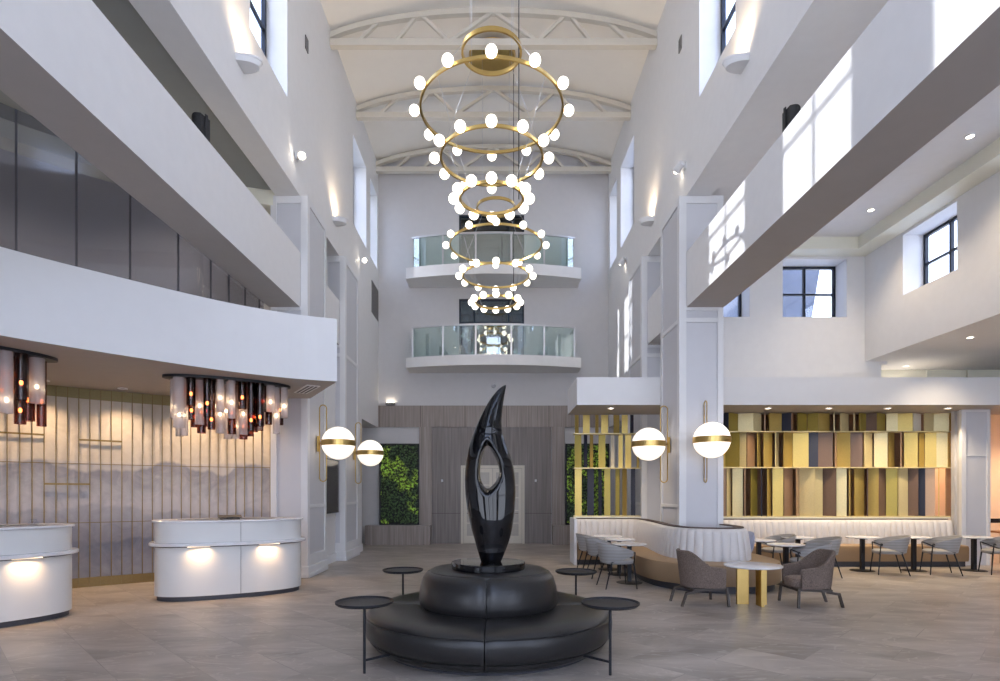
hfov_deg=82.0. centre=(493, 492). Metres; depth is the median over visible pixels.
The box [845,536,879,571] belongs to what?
bistro table
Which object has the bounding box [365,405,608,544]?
wall
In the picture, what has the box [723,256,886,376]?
wall
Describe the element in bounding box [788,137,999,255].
ceiling cove
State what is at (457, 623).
sofa
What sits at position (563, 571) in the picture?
tabletop
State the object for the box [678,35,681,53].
air vent
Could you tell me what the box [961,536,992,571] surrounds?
bistro table
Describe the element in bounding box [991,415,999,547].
wall
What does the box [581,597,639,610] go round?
tabletop
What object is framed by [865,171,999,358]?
wall
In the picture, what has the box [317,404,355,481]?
sconce
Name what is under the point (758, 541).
bistro table
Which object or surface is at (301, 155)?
spotlight
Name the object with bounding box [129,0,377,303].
wall
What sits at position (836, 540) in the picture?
chair back
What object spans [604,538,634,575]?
bistro table
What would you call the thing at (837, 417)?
wall
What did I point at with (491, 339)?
wall
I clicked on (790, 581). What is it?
seat cushion
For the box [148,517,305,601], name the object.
reception desk
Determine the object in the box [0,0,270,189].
ceiling
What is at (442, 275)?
balcony
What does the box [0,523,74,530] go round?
countertop
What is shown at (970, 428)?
column
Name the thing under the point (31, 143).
ceiling
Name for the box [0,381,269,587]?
wall
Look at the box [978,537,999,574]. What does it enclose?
dining chair
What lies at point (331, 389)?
wall
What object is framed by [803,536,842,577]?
dining chair
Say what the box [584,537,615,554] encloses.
tub
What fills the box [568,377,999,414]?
bulkhead
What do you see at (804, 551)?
tub
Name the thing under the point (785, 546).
bistro table
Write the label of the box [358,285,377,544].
wall
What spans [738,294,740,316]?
window
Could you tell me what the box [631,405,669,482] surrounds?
sconce
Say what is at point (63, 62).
beam
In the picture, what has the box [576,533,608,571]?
dining chair
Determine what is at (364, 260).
spotlight
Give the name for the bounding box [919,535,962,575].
dining chair
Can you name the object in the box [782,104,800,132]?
speaker
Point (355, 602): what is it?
tabletop
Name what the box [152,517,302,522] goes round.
countertop
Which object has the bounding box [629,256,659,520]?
column
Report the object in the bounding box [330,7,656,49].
roof truss
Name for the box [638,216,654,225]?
uplight
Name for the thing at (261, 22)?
window
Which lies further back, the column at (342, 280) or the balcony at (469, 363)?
the balcony at (469, 363)
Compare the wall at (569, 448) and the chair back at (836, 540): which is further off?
the wall at (569, 448)
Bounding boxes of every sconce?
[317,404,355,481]
[353,422,383,483]
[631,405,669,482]
[692,400,731,482]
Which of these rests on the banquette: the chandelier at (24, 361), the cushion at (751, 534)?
the cushion at (751, 534)
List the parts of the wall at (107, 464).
brass skirting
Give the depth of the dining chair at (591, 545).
10.74 m
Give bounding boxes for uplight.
[235,52,262,73]
[332,216,348,225]
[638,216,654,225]
[722,52,749,73]
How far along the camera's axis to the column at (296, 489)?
10.85 m
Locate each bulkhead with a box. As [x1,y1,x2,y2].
[0,247,336,399]
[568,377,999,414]
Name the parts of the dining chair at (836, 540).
leg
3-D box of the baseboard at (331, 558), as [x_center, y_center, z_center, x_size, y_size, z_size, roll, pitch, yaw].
[-3.720,1.500,12.825,0.040,0.200,1.530,0,0,0]
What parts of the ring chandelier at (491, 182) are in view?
bulb, bulb, bulb, bulb, bulb, bulb, bulb, bulb, bulb, bulb, bulb, bulb, bulb, bulb, bulb, bulb, bulb, bulb, bulb, bulb, bulb, bulb, power cord, bulb, bulb, bulb, bulb, bulb, bulb, bulb, bulb, bulb, bulb, bulb, bulb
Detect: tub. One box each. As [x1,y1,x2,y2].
[576,533,604,549]
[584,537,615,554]
[596,542,633,562]
[676,548,726,588]
[761,534,795,550]
[782,549,835,589]
[792,542,831,556]
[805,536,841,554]
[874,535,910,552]
[923,535,962,552]
[982,537,999,548]
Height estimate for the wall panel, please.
2.413 m
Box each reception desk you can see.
[0,523,78,627]
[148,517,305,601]
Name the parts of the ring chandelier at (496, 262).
bulb, bulb, bulb, bulb, bulb, bulb, bulb, bulb, bulb, bulb, bulb, bulb, bulb, power cord, bulb, bulb, bulb, bulb, bulb, bulb, bulb, bulb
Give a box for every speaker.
[192,112,209,141]
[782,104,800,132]
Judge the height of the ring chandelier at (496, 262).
6.175 m
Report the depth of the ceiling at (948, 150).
9.46 m
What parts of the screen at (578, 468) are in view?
shelf rail, sill, shelf rail, shelf rail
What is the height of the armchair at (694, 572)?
0.790 m
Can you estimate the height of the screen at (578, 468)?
2.413 m
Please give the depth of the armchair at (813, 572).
8.04 m
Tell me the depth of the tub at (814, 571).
8.06 m
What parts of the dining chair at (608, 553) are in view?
leg, leg, seat, leg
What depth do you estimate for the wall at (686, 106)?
10.68 m
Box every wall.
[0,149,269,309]
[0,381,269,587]
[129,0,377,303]
[327,383,334,554]
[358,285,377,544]
[362,151,624,543]
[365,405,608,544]
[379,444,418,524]
[461,219,521,354]
[565,444,608,524]
[608,0,853,514]
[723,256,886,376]
[731,415,924,515]
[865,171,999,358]
[881,369,999,376]
[935,468,950,519]
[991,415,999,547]
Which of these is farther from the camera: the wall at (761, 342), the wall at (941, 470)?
the wall at (941, 470)
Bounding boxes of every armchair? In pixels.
[669,548,730,606]
[778,549,844,608]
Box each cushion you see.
[748,531,754,552]
[784,575,800,588]
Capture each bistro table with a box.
[594,535,623,570]
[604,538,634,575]
[612,542,646,584]
[755,538,775,554]
[767,543,805,584]
[781,536,814,556]
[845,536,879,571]
[901,536,931,571]
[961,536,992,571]
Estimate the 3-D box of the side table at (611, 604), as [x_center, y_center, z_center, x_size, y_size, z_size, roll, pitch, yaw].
[1.025,1.278,5.050,0.507,0.645,0.507,0,0,11]
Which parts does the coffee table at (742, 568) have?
leg, leg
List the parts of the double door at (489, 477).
door glass, door glass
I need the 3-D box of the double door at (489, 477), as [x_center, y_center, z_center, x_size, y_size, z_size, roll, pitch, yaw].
[-0.025,0.365,18.120,2.010,2.470,0.100,0,0,0]
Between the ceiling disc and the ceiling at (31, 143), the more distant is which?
the ceiling disc
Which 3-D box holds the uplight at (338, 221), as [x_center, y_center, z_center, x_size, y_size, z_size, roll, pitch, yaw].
[-3.478,-6.210,13.150,0.325,0.100,0.312,0,0,0]
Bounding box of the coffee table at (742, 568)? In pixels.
[723,562,783,606]
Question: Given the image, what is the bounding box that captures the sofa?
[366,564,608,675]
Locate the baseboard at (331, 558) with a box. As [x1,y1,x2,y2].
[327,552,335,563]
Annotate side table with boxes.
[335,596,392,673]
[382,567,422,594]
[555,568,596,594]
[581,597,639,675]
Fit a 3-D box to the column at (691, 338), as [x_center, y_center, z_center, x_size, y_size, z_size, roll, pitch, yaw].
[3.897,-1.997,11.422,0.885,7.214,1.275,0,0,0]
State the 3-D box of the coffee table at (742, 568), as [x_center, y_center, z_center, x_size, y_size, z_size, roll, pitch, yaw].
[3.700,1.312,8.200,0.780,0.577,0.780,0,0,0]
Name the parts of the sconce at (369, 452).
globe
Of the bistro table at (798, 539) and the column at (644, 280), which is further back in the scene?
the column at (644, 280)
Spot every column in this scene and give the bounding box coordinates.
[270,196,327,577]
[327,256,359,560]
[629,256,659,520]
[660,195,722,526]
[951,409,990,564]
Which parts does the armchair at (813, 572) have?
leg, leg, frame, leg, leg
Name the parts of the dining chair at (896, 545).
leg, frame, seat, leg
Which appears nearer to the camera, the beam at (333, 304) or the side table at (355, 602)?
the side table at (355, 602)
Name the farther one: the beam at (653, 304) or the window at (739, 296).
the window at (739, 296)
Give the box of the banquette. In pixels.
[570,517,968,593]
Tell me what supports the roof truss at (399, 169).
attached to the ceiling at (371, 74)
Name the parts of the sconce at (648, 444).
globe, plate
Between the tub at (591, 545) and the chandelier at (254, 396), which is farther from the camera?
the tub at (591, 545)
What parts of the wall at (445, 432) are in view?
panel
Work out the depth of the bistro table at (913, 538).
11.82 m
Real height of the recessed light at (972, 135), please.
0.016 m
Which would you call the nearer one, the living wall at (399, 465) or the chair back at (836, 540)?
the chair back at (836, 540)
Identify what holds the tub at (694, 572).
in the armchair at (694, 572)
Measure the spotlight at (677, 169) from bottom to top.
0.190 m
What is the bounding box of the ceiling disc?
[469,37,515,70]
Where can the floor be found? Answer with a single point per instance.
(893, 625)
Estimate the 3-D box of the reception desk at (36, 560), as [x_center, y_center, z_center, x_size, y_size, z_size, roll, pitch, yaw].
[-6.370,1.005,6.920,1.170,1.190,2.270,0,0,40]
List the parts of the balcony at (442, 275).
post, post, post, handrail, glass panel, post, post, post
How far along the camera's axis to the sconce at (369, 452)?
14.19 m
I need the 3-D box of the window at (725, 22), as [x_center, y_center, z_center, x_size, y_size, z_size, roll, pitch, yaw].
[4.050,-8.150,9.410,0.070,2.300,1.520,0,0,0]
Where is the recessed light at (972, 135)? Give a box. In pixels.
[964,133,975,139]
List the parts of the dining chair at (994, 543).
frame, seat, leg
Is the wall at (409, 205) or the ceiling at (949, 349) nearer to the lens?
the ceiling at (949, 349)
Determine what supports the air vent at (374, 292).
in the wall at (297, 100)
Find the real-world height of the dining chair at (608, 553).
0.773 m
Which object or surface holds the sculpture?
on the sofa
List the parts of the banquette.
panel, cap rail, seat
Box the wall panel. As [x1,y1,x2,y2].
[723,412,950,518]
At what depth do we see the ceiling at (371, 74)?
14.58 m
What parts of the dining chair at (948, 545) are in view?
leg, frame, seat, leg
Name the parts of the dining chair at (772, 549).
seat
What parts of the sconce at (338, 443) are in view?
plate, globe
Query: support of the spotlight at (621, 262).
attached to the wall at (686, 106)
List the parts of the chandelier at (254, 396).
lamp stem, lamp stem, lamp stem, lamp stem, lamp stem, lamp stem, lamp stem, lamp stem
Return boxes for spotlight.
[295,151,305,160]
[360,257,366,262]
[619,257,626,265]
[673,160,685,173]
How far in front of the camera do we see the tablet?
9.01 m
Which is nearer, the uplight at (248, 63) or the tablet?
the uplight at (248, 63)
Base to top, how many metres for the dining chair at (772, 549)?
0.773 m
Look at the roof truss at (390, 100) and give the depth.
15.24 m
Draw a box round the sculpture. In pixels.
[451,385,524,572]
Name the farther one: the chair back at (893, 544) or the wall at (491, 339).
the wall at (491, 339)
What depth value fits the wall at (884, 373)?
14.10 m
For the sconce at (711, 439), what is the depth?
10.22 m
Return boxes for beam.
[0,0,300,306]
[327,286,339,344]
[647,286,659,344]
[686,0,999,306]
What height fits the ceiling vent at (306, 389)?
0.014 m
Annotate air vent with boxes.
[305,35,308,53]
[371,280,377,320]
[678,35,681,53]
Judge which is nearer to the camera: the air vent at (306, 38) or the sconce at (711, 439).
the sconce at (711, 439)
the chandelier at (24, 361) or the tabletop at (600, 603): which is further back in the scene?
the chandelier at (24, 361)
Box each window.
[250,0,265,56]
[721,0,734,54]
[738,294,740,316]
[783,267,835,316]
[923,215,956,284]
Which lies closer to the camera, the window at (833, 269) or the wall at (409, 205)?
the window at (833, 269)
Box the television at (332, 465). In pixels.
[327,458,338,513]
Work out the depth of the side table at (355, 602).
5.09 m
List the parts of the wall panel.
sill, shelf rail, shelf rail, shelf rail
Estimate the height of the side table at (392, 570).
0.645 m
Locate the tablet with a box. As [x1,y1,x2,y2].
[218,515,241,518]
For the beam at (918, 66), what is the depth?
5.98 m
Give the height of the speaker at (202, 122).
0.374 m
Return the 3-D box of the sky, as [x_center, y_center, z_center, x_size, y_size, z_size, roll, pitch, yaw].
[6.950,-5.100,19.250,6.100,4.200,3.500,0,0,0]
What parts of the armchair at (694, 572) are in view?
leg, leg, frame, leg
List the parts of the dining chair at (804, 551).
frame, seat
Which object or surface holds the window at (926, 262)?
in the wall at (900, 310)
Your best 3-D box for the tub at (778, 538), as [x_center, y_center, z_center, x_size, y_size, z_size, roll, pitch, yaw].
[5.832,1.001,11.657,0.539,0.342,0.629,0,0,-5]
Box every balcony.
[406,231,580,287]
[406,323,580,372]
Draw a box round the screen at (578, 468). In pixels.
[573,415,640,517]
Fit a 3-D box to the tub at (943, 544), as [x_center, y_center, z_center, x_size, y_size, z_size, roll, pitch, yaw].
[8.909,1.001,11.335,0.539,0.342,0.629,0,0,18]
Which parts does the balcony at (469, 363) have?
post, post, post, handrail, glass panel, post, post, post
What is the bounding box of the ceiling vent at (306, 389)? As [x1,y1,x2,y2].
[294,385,319,393]
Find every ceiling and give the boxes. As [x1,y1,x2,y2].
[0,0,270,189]
[320,0,666,164]
[712,0,999,236]
[865,311,999,369]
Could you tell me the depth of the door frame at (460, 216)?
18.20 m
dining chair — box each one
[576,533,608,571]
[584,537,620,578]
[596,542,637,589]
[761,534,795,564]
[789,542,831,589]
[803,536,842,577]
[870,535,910,575]
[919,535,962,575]
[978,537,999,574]
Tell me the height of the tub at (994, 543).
0.342 m
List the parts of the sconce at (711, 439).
globe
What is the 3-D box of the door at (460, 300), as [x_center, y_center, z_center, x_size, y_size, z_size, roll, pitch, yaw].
[-0.060,-5.120,18.250,2.060,2.040,0.100,0,0,0]
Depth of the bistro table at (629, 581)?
10.22 m
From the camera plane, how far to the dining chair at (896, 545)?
11.15 m
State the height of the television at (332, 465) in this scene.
1.200 m
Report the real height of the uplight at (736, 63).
0.100 m
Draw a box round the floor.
[0,544,999,680]
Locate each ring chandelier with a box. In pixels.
[409,0,573,221]
[443,69,548,312]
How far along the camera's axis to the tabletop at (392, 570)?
7.20 m
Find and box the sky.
[723,270,819,316]
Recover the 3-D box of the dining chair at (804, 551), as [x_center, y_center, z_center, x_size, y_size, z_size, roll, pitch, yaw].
[5.391,1.216,9.772,0.640,0.773,0.629,0,0,15]
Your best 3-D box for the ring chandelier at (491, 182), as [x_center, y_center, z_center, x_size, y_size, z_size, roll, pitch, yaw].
[-0.030,-7.713,9.200,2.636,6.175,2.636,0,0,0]
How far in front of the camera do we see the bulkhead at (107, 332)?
7.89 m
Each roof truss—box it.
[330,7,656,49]
[356,86,630,120]
[376,144,610,173]
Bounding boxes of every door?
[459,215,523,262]
[459,299,523,354]
[461,465,524,543]
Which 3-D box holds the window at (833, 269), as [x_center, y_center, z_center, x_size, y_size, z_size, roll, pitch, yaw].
[7.375,-4.705,13.670,1.470,1.330,0.070,0,0,0]
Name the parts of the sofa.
seat, seat, seat, seat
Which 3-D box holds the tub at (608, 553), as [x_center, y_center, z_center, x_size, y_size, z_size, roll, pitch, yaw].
[2.018,1.001,9.789,0.539,0.342,0.629,0,0,-8]
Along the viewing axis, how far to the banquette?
12.40 m
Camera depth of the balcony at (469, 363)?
17.26 m
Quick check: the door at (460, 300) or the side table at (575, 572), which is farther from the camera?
the door at (460, 300)
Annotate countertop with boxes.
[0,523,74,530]
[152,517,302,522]
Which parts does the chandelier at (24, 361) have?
lamp stem, lamp stem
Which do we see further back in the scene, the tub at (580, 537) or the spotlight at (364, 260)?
the spotlight at (364, 260)
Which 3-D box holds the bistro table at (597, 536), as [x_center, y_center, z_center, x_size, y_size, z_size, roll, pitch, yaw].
[2.420,1.250,12.050,0.610,0.700,0.610,0,0,0]

